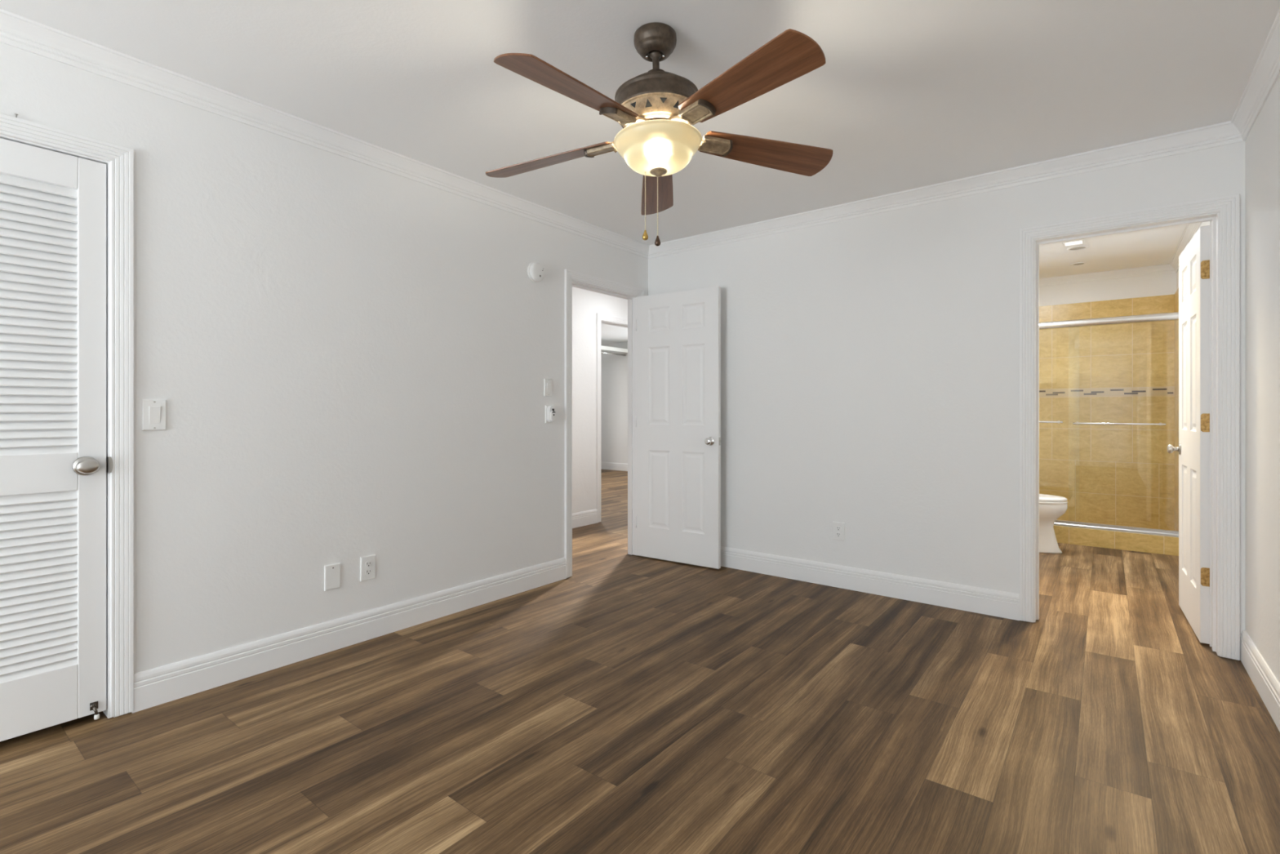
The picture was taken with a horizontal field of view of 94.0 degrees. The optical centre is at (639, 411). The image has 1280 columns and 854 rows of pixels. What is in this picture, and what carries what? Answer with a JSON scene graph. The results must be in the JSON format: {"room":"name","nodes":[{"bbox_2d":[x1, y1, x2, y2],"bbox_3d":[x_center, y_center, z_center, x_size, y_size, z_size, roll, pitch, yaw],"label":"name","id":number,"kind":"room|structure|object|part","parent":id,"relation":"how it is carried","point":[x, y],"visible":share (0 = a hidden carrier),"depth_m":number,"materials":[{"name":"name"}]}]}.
{"room":"empty bedroom","nodes":[
{"label":"empty bedroom","id":0,"kind":"room"},
{"bbox_2d":[0,42,648,717],"bbox_3d":[-1.267,-0.090,3.144,0.090,2.440,9.220,0,0,38],"label":"wall","id":1,"kind":"structure","parent":0,"point":[350,360],"depth_m":2.74,"materials":[{"name":"white paint"}]},
{"bbox_2d":[0,137,106,741],"bbox_3d":[-2.150,0.102,1.922,0.090,2.017,0.660,0,0,38],"label":"door","id":2,"kind":"structure","parent":1,"relation":"in","point":[53,204],"depth_m":2.08,"materials":[{"name":"white paint"}]},
{"bbox_3d":[-2.171,0.591,1.939,0.028,0.630,0.511,0,0,38],"label":"louver panel","id":3,"kind":"part","parent":2,"relation":"part of","materials":[{"name":"white paint"}]},
{"bbox_3d":[-2.171,-0.324,1.939,0.028,0.949,0.511,0,0,38],"label":"louver panel","id":4,"kind":"part","parent":2,"relation":"part of","materials":[{"name":"white paint"}]},
{"bbox_3d":[-1.969,0.196,2.126,0.055,0.069,0.069,0,0,38],"label":"knob","id":5,"kind":"part","parent":2,"relation":"part of","materials":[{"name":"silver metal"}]},
{"bbox_2d":[0,113,133,718],"bbox_3d":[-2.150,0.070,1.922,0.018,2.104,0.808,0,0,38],"label":"trim","id":6,"kind":"structure","parent":1,"relation":"attached to","point":[121,158],"depth_m":2.21,"materials":[{"name":"white paint"}]},
{"bbox_2d":[106,456,113,472],"bbox_3d":[-1.951,0.196,2.197,0.034,0.060,0.013,0,0,38],"label":"strike plate","id":7,"kind":"object","parent":1,"relation":"attached to","point":[109,464],"visible":1,"depth_m":2.19,"materials":[{"name":"grey metal"}]},
{"bbox_2d":[142,399,166,430],"bbox_3d":[-1.864,0.014,2.293,0.013,0.118,0.075,0,0,38],"label":"light switch","id":8,"kind":"object","parent":1,"relation":"attached to","point":[153,411],"visible":1,"depth_m":2.29,"materials":[{"name":"white plastic"}]},
{"bbox_2d":[324,562,340,591],"bbox_3d":[-1.453,0.782,2.825,0.008,0.118,0.074,0,0,38],"label":"blank wall plate","id":9,"kind":"object","parent":1,"relation":"attached to","point":[331,571],"visible":1,"depth_m":2.82,"materials":[{"name":"white plastic"}]},
{"bbox_2d":[131,557,566,712],"bbox_3d":[-1.204,1.058,3.139,0.015,0.141,2.284,0,0,38],"label":"baseboard","id":10,"kind":"structure","parent":1,"relation":"attached to","point":[166,683],"depth_m":2.77,"materials":[{"name":"white paint"}]},
{"bbox_2d":[360,554,375,581],"bbox_3d":[-1.347,0.776,2.960,0.010,0.118,0.076,0,0,38],"label":"wall outlet","id":11,"kind":"object","parent":1,"relation":"attached to","point":[367,563],"visible":1,"depth_m":2.96,"materials":[{"name":"white plastic"}]},
{"bbox_2d":[364,568,372,574],"bbox_3d":[-1.345,0.795,2.958,0.004,0.027,0.034,0,0,38],"label":"receptacle","id":12,"kind":"object","parent":11,"relation":"attached to","point":[367,571],"depth_m":2.96,"materials":[{"name":"white plastic"}]},
{"bbox_2d":[364,560,372,567],"bbox_3d":[-1.345,0.756,2.958,0.004,0.027,0.034,0,0,38],"label":"receptacle","id":13,"kind":"object","parent":11,"relation":"attached to","point":[367,563],"depth_m":2.96,"materials":[{"name":"white plastic"}]},
{"bbox_2d":[527,262,545,282],"bbox_3d":[-0.658,-0.891,3.820,0.040,0.128,0.128,0,0,38],"label":"smoke detector","id":14,"kind":"object","parent":1,"relation":"attached to","point":[535,271],"visible":1,"depth_m":3.80,"materials":[{"name":"white plastic"}]},
{"bbox_2d":[543,378,552,395],"bbox_3d":[-0.600,-0.156,3.917,0.013,0.114,0.070,0,0,38],"label":"light switch","id":15,"kind":"object","parent":1,"relation":"attached to","point":[548,383],"visible":1,"depth_m":3.91,"materials":[{"name":"white plastic"}]},
{"bbox_2d":[545,405,555,422],"bbox_3d":[-0.581,0.019,3.916,0.044,0.114,0.070,0,0,38],"label":"adapter","id":16,"kind":"object","parent":1,"relation":"attached to","point":[550,415],"visible":1,"depth_m":3.90,"materials":[{"name":"white plastic"}]},
{"bbox_2d":[564,268,644,577],"bbox_3d":[-0.238,0.082,4.378,0.018,2.087,0.864,0,0,38],"label":"trim","id":17,"kind":"structure","parent":1,"relation":"attached to","point":[570,275],"depth_m":4.07,"materials":[{"name":"white paint"}]},
{"bbox_2d":[572,280,637,555],"bbox_3d":[-0.281,0.110,4.411,0.092,2.035,0.758,0,0,38],"label":"trim","id":18,"kind":"structure","parent":1,"relation":"attached to","point":[632,300],"depth_m":4.69,"materials":[{"name":"white paint"}]},
{"bbox_2d":[0,8,1279,258],"bbox_3d":[-0.626,-1.266,1.137,3.387,0.087,6.600,0,0,38],"label":"trim","id":19,"kind":"structure","parent":1,"relation":"attached to","point":[17,31],"depth_m":2.87,"materials":[{"name":"white paint"}]},
{"bbox_2d":[635,286,721,568],"bbox_3d":[0.273,0.115,4.448,0.730,2.006,0.139,0,0,35],"label":"door","id":20,"kind":"structure","parent":1,"relation":"in","point":[677,419],"depth_m":4.42,"materials":[{"name":"white paint"}]},
{"bbox_3d":[0.490,0.213,4.247,0.063,0.063,0.056,0,0,35],"label":"knob","id":21,"kind":"part","parent":20,"relation":"part of","materials":[{"name":"silver metal"}]},
{"bbox_2d":[572,286,627,513],"bbox_3d":[-0.752,-0.090,5.734,0.100,2.440,4.700,0,0,38],"label":"wall","id":22,"kind":"structure","parent":0,"point":[585,303],"depth_m":5.93,"materials":[{"name":"white paint"}]},
{"bbox_2d":[572,508,597,528],"bbox_3d":[-1.260,1.058,4.989,0.015,0.141,2.700,0,0,38],"label":"baseboard","id":23,"kind":"structure","parent":22,"relation":"attached to","point":[588,517],"depth_m":5.89,"materials":[{"name":"white paint"}]},
{"bbox_2d":[595,312,627,522],"bbox_3d":[0.096,0.065,6.727,0.018,2.122,1.733,0,0,38],"label":"trim","id":24,"kind":"structure","parent":22,"relation":"attached to","point":[599,317],"depth_m":6.06,"materials":[{"name":"white paint"}]},
{"bbox_2d":[600,320,627,327],"bbox_3d":[0.049,0.093,6.764,0.102,2.068,1.624,0,0,38],"label":"trim","id":25,"kind":"structure","parent":22,"relation":"attached to","point":[602,322],"depth_m":6.33,"materials":[{"name":"white paint"}]},
{"bbox_2d":[600,342,627,463],"bbox_3d":[0.458,-0.090,10.806,4.420,2.440,0.110,0,0,38],"label":"wall","id":26,"kind":"structure","parent":0,"point":[614,368],"depth_m":11.48,"materials":[{"name":"white paint"}]},
{"bbox_2d":[600,462,627,471],"bbox_3d":[0.412,1.058,10.762,4.200,0.141,0.015,0,0,38],"label":"baseboard","id":27,"kind":"structure","parent":26,"relation":"attached to","point":[604,465],"depth_m":11.46,"materials":[{"name":"white paint"}]},
{"bbox_2d":[600,323,627,344],"bbox_3d":[-1.274,-1.360,7.693,5.510,0.100,7.150,0,0,38],"label":"ceiling","id":28,"kind":"structure","parent":0,"point":[610,334],"depth_m":10.16,"materials":[{"name":"white paint"}]},
{"bbox_2d":[0,469,1279,853],"bbox_3d":[-1.282,1.170,4.836,9.007,0.080,11.670,0,0,38],"label":"floor","id":29,"kind":"structure","parent":0,"point":[625,703],"depth_m":2.06,"materials":[{"name":"brown wood"}]},
{"bbox_2d":[1039,493,1067,553],"bbox_3d":[3.094,0.752,4.984,0.776,0.755,0.440,0,0,38],"label":"toilet","id":30,"kind":"object","parent":29,"relation":"on","point":[1051,507],"visible":0.23,"depth_m":4.76,"materials":[{"name":"white ceramic"}]},
{"bbox_3d":[3.178,0.723,4.918,0.564,0.019,0.372,0,0,38],"label":"seat","id":31,"kind":"part","parent":30,"relation":"part of","materials":[{"name":"white ceramic"}]},
{"bbox_3d":[3.175,0.698,4.921,0.567,0.027,0.368,0,0,38],"label":"lid","id":32,"kind":"part","parent":30,"relation":"part of","materials":[{"name":"white ceramic"}]},
{"bbox_2d":[1053,524,1178,555],"bbox_3d":[3.678,1.059,5.152,1.501,0.142,0.120,0,0,38],"label":"shower curb","id":33,"kind":"object","parent":29,"relation":"on","point":[1147,543],"visible":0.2,"depth_m":4.89,"materials":[{"name":"tile"}]},
{"bbox_2d":[1053,520,1178,537],"bbox_3d":[3.676,0.965,5.149,1.499,0.045,0.060,0,0,38],"label":"track","id":34,"kind":"object","parent":33,"relation":"on","point":[1058,522],"visible":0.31,"depth_m":4.92,"materials":[{"name":"silver metal"}]},
{"bbox_2d":[1039,420,1062,422],"bbox_3d":[3.410,0.112,5.342,0.839,1.657,0.056,0,0,38],"label":"shower door","id":35,"kind":"structure","parent":34,"relation":"on","point":[1058,421],"depth_m":5.19,"materials":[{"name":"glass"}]},
{"bbox_2d":[1072,422,1165,425],"bbox_3d":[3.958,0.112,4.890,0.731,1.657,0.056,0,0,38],"label":"towel bar","id":36,"kind":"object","parent":34,"relation":"on","point":[1073,423],"depth_m":4.87,"materials":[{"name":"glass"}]},
{"bbox_2d":[0,0,1279,244],"bbox_3d":[-0.626,-1.360,1.137,3.387,0.100,6.600,0,0,38],"label":"ceiling","id":37,"kind":"structure","parent":0,"point":[907,95],"depth_m":2.31,"materials":[{"name":"white paint"}]},
{"bbox_2d":[485,22,832,246],"bbox_3d":[0.031,-0.943,2.035,1.299,0.734,1.249,0,0,38],"label":"ceiling fan","id":38,"kind":"object","parent":37,"relation":"hanging from","point":[656,109],"visible":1,"depth_m":1.96,"materials":[{"name":"brown wood"}]},
{"bbox_3d":[-0.336,-0.927,2.217,0.510,0.070,0.147,-2,-1,19],"label":"blade","id":39,"kind":"part","parent":38,"relation":"part of","materials":[{"name":"brown wood"}]},
{"bbox_3d":[-0.194,-0.936,1.741,0.147,0.070,0.510,-2,-1,37],"label":"blade","id":40,"kind":"part","parent":38,"relation":"part of","materials":[{"name":"brown wood"}]},
{"bbox_3d":[0.018,-0.743,2.084,0.003,0.224,0.003,0,0,38],"label":"pull chain","id":41,"kind":"part","parent":38,"relation":"part of","materials":[{"name":"gold metal"}]},
{"bbox_3d":[0.060,-1.005,2.077,0.290,0.053,0.290,-2,-1,38],"label":"vented dish","id":42,"kind":"part","parent":38,"relation":"part of","materials":[{"name":"brown metal"}]},
{"bbox_3d":[0.072,-0.935,2.499,0.147,0.070,0.510,-1,-1,1],"label":"blade","id":43,"kind":"part","parent":38,"relation":"part of","materials":[{"name":"brown wood"}]},
{"bbox_3d":[0.061,-0.713,2.080,0.003,0.206,0.003,0,0,38],"label":"pull chain","id":44,"kind":"part","parent":38,"relation":"part of","materials":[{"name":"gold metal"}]},
{"bbox_3d":[0.063,-0.888,2.076,0.306,0.105,0.306,-2,-1,38],"label":"lamp shade","id":45,"kind":"part","parent":38,"relation":"part of","materials":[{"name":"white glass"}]},
{"bbox_3d":[0.300,-0.948,1.727,0.148,0.058,0.510,0,0,-35],"label":"blade","id":46,"kind":"part","parent":38,"relation":"part of","materials":[{"name":"brown wood"}]},
{"bbox_3d":[0.468,-0.947,2.194,0.510,0.062,0.147,0,0,-17],"label":"blade","id":47,"kind":"part","parent":38,"relation":"part of","materials":[{"name":"brown wood"}]},
{"bbox_2d":[648,141,1244,660],"bbox_3d":[1.438,-0.090,3.789,3.387,2.440,0.120,0,0,38],"label":"wall","id":48,"kind":"structure","parent":0,"point":[870,364],"depth_m":3.63,"materials":[{"name":"white paint"}]},
{"bbox_2d":[832,521,844,541],"bbox_3d":[1.276,0.771,3.833,0.076,0.118,0.010,0,0,38],"label":"wall outlet","id":49,"kind":"object","parent":48,"relation":"attached to","point":[838,528],"visible":1,"depth_m":3.83,"materials":[{"name":"white plastic"}]},
{"bbox_2d":[720,546,1019,620],"bbox_3d":[1.075,1.058,3.986,2.472,0.141,0.015,0,0,38],"label":"baseboard","id":50,"kind":"structure","parent":48,"relation":"attached to","point":[1003,604],"depth_m":3.66,"materials":[{"name":"white paint"}]},
{"bbox_2d":[1019,193,1239,660],"bbox_3d":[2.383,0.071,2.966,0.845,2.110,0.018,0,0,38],"label":"trim","id":51,"kind":"structure","parent":48,"relation":"attached to","point":[1228,206],"depth_m":2.74,"materials":[{"name":"white paint"}]},
{"bbox_2d":[1167,225,1209,644],"bbox_3d":[2.913,0.112,3.159,0.128,2.012,0.699,0,0,36],"label":"door","id":52,"kind":"structure","parent":48,"relation":"in","point":[1193,447],"depth_m":3.01,"materials":[{"name":"white paint"}]},
{"bbox_3d":[3.052,0.215,3.413,0.056,0.063,0.063,0,0,36],"label":"knob","id":53,"kind":"part","parent":52,"relation":"part of","materials":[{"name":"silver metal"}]},
{"bbox_2d":[1209,221,1211,646],"bbox_3d":[2.460,0.071,3.080,0.825,2.110,0.018,0,0,38],"label":"trim","id":54,"kind":"structure","parent":48,"relation":"attached to","point":[1210,221],"depth_m":2.86,"materials":[{"name":"white paint"}]},
{"bbox_2d":[1039,272,1176,306],"bbox_3d":[4.197,-0.090,5.818,1.527,2.440,0.088,0,0,38],"label":"wall","id":55,"kind":"structure","parent":0,"point":[1163,284],"depth_m":5.60,"materials":[{"name":"white paint"}]},
{"bbox_2d":[1039,288,1178,530],"bbox_3d":[3.909,0.035,5.448,1.527,2.151,0.850,0,0,38],"label":"shower tile","id":56,"kind":"structure","parent":55,"relation":"attached to","point":[1126,475],"depth_m":5.58,"materials":[{"name":"tile"}]},
{"bbox_2d":[1039,311,1178,329],"bbox_3d":[3.675,-0.751,5.148,1.499,0.062,0.066,0,0,38],"label":"shower rail","id":57,"kind":"object","parent":56,"relation":"attached to","point":[1165,317],"visible":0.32,"depth_m":4.94,"materials":[{"name":"silver metal"}]},
{"bbox_2d":[1039,224,1186,278],"bbox_3d":[3.193,-1.360,4.577,1.587,0.100,3.280,0,0,38],"label":"ceiling","id":58,"kind":"structure","parent":0,"point":[1157,246],"depth_m":4.93,"materials":[{"name":"white paint"}]},
{"bbox_2d":[1062,239,1084,246],"bbox_3d":[3.359,-1.304,4.625,0.136,0.010,0.120,0,0,38],"label":"recessed light","id":59,"kind":"object","parent":58,"relation":"in","point":[1082,241],"visible":0.91,"depth_m":4.61,"materials":[{"name":"white plastic"}]},
{"bbox_2d":[1066,245,1088,250],"bbox_3d":[3.509,-1.306,4.787,0.140,0.006,0.140,0,0,38],"label":"recessed light","id":60,"kind":"object","parent":58,"relation":"in","point":[1077,247],"visible":1,"depth_m":4.78,"materials":[{"name":"white paint"}]},
{"bbox_2d":[1070,262,1086,265],"bbox_3d":[3.889,-1.306,5.296,0.116,0.006,0.116,0,0,38],"label":"recessed light","id":61,"kind":"object","parent":58,"relation":"in","point":[1077,263],"visible":1,"depth_m":5.29,"materials":[{"name":"white paint"}]},
{"bbox_2d":[1176,75,1279,683],"bbox_3d":[1.771,-0.090,1.362,0.120,2.440,10.140,0,0,38],"label":"wall","id":62,"kind":"structure","parent":0,"point":[1262,144],"depth_m":2.40,"materials":[{"name":"white paint"}]},
{"bbox_2d":[1039,222,1201,287],"bbox_3d":[3.189,-1.272,4.524,1.527,0.074,3.192,0,0,38],"label":"trim","id":63,"kind":"structure","parent":62,"relation":"attached to","point":[1190,230],"depth_m":5.48,"materials":[{"name":"white paint"}]},
{"bbox_2d":[1240,629,1279,731],"bbox_3d":[0.981,1.058,0.456,0.015,0.141,5.699,0,0,38],"label":"baseboard","id":64,"kind":"structure","parent":62,"relation":"attached to","point":[1262,677],"depth_m":2.35,"materials":[{"name":"white paint"}]},
{"bbox_3d":[-1.001,-0.090,8.931,4.420,2.440,4.640,0,0,38],"label":"wall","id":65,"kind":"structure","parent":0,"visible":0},
{"bbox_2d":[600,345,627,355],"bbox_3d":[-0.551,-1.092,10.926,0.360,0.120,0.940,0,0,38],"label":"closet shelf","id":66,"kind":"object","parent":65,"relation":"attached to","point":[602,348],"visible":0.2,"depth_m":10.85,"materials":[{"name":"white paint"}]},
{"bbox_3d":[-0.560,-1.062,10.946,0.032,0.032,0.920,0,0,38],"label":"hanging rod","id":67,"kind":"part","parent":66,"relation":"part of","materials":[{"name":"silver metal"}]}
]}

